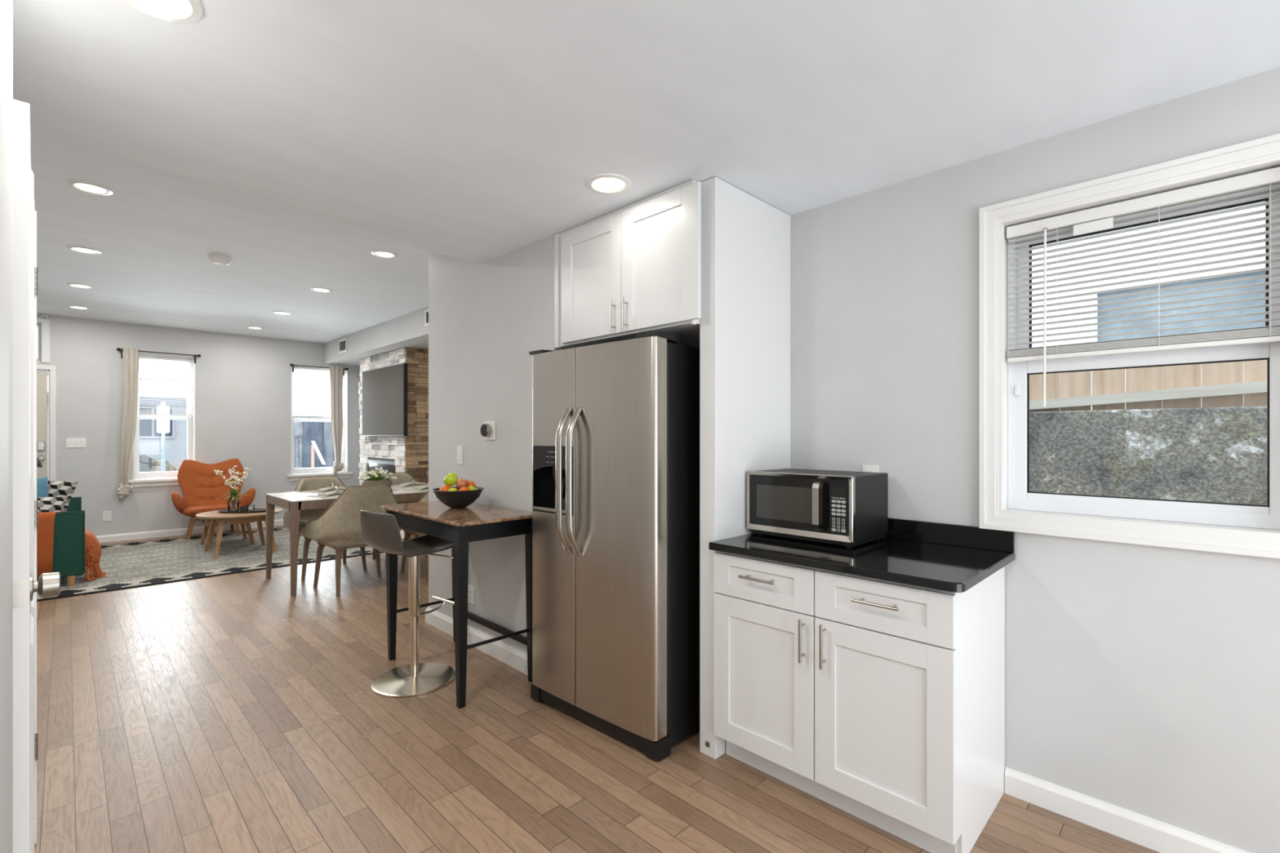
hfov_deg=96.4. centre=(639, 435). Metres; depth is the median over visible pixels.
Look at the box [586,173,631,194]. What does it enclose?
recessed light
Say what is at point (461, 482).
apple
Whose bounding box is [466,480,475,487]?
orange
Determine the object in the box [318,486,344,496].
napkin
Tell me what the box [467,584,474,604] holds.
wall outlet
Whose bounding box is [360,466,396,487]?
flower bowl
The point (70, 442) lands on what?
light switch
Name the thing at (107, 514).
wall outlet
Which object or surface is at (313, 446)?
barricade
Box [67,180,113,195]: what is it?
recessed light
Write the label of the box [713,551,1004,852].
base cabinet
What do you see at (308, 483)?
dining chair
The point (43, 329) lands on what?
window
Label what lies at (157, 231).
ceiling
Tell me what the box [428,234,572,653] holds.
wall
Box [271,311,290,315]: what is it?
recessed light
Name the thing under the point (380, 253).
recessed light
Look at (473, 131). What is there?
ceiling
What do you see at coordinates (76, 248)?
recessed light
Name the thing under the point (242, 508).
candle holder
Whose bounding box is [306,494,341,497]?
placemat
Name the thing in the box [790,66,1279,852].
wall
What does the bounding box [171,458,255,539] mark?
armchair
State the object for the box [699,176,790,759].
cabinet end panel
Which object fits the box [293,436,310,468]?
railing
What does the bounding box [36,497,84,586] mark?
sofa
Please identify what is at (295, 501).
dining table
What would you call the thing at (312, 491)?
placemat
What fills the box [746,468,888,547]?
microwave oven
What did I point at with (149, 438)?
house
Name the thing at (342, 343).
air vent
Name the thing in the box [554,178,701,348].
upper cabinet
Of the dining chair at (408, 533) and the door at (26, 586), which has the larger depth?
the dining chair at (408, 533)
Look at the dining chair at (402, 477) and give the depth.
6.50 m
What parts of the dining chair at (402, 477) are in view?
leg, backrest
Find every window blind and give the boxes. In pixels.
[137,355,192,415]
[292,365,345,418]
[1006,166,1279,406]
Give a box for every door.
[13,99,60,852]
[36,364,56,480]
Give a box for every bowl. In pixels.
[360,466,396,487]
[431,486,484,508]
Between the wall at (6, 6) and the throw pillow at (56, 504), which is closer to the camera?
the wall at (6, 6)
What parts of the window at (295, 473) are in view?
sash, sash, frame, sill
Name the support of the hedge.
on the street
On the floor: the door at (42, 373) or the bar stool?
the bar stool
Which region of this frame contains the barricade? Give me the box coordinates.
[311,440,325,467]
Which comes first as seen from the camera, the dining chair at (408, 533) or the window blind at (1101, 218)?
the window blind at (1101, 218)
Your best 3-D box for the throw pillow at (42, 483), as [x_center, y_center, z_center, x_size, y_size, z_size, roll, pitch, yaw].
[-5.587,0.616,5.139,0.190,0.474,0.483,0,0,35]
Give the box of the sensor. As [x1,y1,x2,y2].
[41,315,48,319]
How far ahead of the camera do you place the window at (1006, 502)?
2.01 m
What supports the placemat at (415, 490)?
on the dining table at (295, 501)
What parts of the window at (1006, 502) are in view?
frame, sash, sash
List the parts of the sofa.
leg, arm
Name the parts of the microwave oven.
door glass, handle, plate, handle, control panel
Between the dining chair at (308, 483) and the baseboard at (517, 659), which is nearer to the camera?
the baseboard at (517, 659)
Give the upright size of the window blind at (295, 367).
0.794 m
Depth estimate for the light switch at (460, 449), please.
3.80 m
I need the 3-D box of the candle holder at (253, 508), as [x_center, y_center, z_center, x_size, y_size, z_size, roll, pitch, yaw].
[-4.552,0.848,6.686,0.080,0.072,0.080,0,0,45]
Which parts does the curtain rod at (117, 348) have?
rod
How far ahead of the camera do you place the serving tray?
6.63 m
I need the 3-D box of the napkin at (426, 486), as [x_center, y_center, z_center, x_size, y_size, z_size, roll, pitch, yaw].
[-2.162,0.506,5.850,0.156,0.076,0.260,0,0,37]
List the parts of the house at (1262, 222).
pane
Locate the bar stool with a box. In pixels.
[360,510,455,697]
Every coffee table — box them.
[195,507,282,559]
[195,516,254,549]
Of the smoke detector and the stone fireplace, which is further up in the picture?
the smoke detector
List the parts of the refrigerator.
control panel, freezer door, handle, handle, fresh food door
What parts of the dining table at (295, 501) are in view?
leg, leg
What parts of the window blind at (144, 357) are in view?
rail, head rail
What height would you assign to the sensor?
0.050 m
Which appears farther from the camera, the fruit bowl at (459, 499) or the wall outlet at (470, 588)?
the wall outlet at (470, 588)
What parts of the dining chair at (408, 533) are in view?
leg, seat, backrest, leg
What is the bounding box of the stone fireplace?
[358,347,428,538]
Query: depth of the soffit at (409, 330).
7.43 m
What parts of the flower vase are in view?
glass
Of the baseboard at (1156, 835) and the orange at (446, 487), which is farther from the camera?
the orange at (446, 487)
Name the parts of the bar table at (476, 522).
leg, leg, leg, leg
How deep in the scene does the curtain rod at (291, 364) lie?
8.84 m
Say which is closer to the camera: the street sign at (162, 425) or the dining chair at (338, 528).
the dining chair at (338, 528)
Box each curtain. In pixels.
[116,347,139,499]
[329,365,344,474]
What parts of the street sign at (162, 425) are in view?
sign panel, post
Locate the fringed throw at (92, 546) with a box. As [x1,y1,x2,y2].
[84,528,106,580]
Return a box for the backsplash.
[884,517,1014,552]
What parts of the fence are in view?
rail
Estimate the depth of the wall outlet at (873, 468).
2.53 m
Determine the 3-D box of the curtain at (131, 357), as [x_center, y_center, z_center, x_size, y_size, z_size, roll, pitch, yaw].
[-6.581,-0.153,7.352,0.127,1.945,0.222,0,0,45]
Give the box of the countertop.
[708,517,1015,592]
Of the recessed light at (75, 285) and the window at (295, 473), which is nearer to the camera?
the recessed light at (75, 285)
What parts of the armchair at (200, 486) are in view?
arm, leg, frame, backrest, seat, leg, leg, arm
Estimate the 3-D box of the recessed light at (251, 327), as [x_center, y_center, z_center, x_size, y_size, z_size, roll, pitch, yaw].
[-5.191,-1.452,7.712,0.196,0.009,0.196,0,0,45]
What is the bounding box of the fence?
[1029,360,1266,412]
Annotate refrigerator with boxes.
[528,331,699,761]
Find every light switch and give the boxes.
[66,437,85,448]
[457,446,462,464]
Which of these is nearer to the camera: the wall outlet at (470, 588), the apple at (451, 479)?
the apple at (451, 479)
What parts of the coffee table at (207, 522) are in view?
leg, leg, leg, leg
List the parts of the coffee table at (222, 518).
leg, leg, leg, leg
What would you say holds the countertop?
on the base cabinet at (881, 702)
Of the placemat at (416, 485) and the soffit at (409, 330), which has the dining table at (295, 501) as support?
the placemat at (416, 485)
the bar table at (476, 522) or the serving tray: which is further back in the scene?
the serving tray
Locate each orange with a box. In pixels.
[439,484,452,491]
[458,486,470,490]
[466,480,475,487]
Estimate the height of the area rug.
0.008 m
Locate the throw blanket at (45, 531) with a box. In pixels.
[36,511,57,578]
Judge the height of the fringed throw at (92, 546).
0.444 m
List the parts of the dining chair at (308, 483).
seat, leg, backrest, leg, leg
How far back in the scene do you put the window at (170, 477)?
7.73 m
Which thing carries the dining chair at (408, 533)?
on the floor
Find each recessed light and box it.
[66,245,102,254]
[66,283,94,288]
[66,305,90,309]
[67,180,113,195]
[121,0,204,22]
[246,326,263,328]
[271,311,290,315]
[310,287,332,292]
[370,249,397,257]
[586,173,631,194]
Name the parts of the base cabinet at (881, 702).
handle, drawer, door, handle, handle, handle, drawer, door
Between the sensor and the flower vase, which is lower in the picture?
the flower vase
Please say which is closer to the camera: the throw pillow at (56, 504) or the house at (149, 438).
the throw pillow at (56, 504)
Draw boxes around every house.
[47,372,186,476]
[293,371,334,468]
[1031,201,1265,410]
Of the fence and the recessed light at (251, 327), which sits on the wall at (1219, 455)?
the fence
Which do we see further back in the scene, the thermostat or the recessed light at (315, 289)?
the recessed light at (315, 289)
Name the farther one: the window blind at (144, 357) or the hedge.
the hedge
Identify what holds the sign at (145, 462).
on the street
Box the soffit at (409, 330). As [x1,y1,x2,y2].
[324,306,428,365]
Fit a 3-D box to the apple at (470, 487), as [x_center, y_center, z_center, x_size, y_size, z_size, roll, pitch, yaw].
[-1.004,0.332,3.422,0.070,0.067,0.072,0,0,-9]
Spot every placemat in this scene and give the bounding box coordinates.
[304,489,346,493]
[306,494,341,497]
[391,484,425,488]
[403,488,428,491]
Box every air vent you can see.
[338,337,346,353]
[424,308,428,326]
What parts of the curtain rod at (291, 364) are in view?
rod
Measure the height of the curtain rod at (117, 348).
0.120 m
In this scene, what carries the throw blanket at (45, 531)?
on the sofa
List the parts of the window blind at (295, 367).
rail, head rail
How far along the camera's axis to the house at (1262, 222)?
5.61 m
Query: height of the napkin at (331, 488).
0.076 m
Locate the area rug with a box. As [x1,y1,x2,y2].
[36,527,385,601]
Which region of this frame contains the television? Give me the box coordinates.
[362,363,407,435]
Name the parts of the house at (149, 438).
parapet rail, pane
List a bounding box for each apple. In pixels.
[444,472,457,485]
[448,487,457,491]
[455,477,468,488]
[467,485,477,490]
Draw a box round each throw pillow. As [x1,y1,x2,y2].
[36,476,48,497]
[36,478,78,511]
[36,495,67,512]
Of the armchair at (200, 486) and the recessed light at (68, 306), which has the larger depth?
the armchair at (200, 486)
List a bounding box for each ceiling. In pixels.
[13,0,1279,263]
[30,128,428,343]
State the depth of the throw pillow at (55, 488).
5.38 m
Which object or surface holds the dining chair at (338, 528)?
on the floor
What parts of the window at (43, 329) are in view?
frame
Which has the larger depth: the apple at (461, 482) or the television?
the television
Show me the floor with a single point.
(236, 713)
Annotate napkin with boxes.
[315,483,347,491]
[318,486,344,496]
[397,478,426,486]
[413,481,428,489]
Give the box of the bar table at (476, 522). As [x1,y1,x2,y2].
[380,500,532,708]
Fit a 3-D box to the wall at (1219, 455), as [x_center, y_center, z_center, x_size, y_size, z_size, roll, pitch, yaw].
[3.194,0.909,2.499,7.000,2.090,0.250,0,0,45]
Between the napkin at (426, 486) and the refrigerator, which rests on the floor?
the refrigerator
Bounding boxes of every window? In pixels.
[36,317,49,363]
[128,353,195,487]
[287,364,352,481]
[979,133,1279,558]
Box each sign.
[139,454,152,472]
[156,401,169,471]
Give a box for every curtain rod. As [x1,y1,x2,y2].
[116,347,200,363]
[289,363,348,375]
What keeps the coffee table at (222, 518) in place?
on the area rug
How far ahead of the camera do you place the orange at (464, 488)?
3.33 m
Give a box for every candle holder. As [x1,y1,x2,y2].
[240,506,248,511]
[246,504,254,511]
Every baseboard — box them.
[95,519,283,542]
[425,607,527,675]
[1004,767,1248,852]
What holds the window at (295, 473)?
in the wall at (242, 383)
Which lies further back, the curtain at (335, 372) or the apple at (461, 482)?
the curtain at (335, 372)
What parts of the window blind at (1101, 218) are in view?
ladder cord, head rail, rail, ladder cord, ladder cord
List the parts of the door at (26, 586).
latch plate, raised panel, raised panel, raised panel, raised panel, raised panel, knob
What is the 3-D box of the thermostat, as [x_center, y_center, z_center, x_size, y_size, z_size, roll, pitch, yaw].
[-0.945,-0.030,3.534,0.130,0.114,0.044,0,0,45]
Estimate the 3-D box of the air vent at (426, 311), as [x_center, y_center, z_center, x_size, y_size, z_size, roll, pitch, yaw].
[-2.323,-1.329,6.369,0.320,0.185,0.012,0,0,45]
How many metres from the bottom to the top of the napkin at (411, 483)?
0.076 m
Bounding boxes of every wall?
[0,0,13,852]
[36,313,360,536]
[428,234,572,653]
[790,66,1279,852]
[1029,405,1266,505]
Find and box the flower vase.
[213,464,250,511]
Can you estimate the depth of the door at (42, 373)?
6.89 m
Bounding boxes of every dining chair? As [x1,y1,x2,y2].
[283,475,366,580]
[304,483,402,597]
[372,472,418,566]
[400,490,428,581]
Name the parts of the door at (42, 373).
knob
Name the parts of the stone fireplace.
firebox glass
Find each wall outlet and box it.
[102,511,111,521]
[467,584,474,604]
[862,465,878,472]
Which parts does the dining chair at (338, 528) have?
leg, leg, seat, seat frame, backrest, leg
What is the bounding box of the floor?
[34,525,1159,852]
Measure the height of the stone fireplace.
2.497 m
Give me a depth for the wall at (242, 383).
7.73 m
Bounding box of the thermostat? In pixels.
[480,421,495,439]
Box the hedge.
[139,457,178,472]
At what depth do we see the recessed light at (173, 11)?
1.45 m
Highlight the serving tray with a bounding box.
[217,508,266,512]
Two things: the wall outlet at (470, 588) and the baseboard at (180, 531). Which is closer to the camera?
the wall outlet at (470, 588)
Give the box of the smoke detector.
[208,255,231,265]
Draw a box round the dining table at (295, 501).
[266,483,428,596]
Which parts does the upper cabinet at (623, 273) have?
door, handle, handle, door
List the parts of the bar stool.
seat, plate, height lever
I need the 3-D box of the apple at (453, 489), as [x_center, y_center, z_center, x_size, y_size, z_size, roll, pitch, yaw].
[-1.091,0.339,3.338,0.067,0.072,0.071,0,0,-21]
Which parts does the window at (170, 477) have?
sill, sash, sash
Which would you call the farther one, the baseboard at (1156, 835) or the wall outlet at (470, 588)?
the wall outlet at (470, 588)

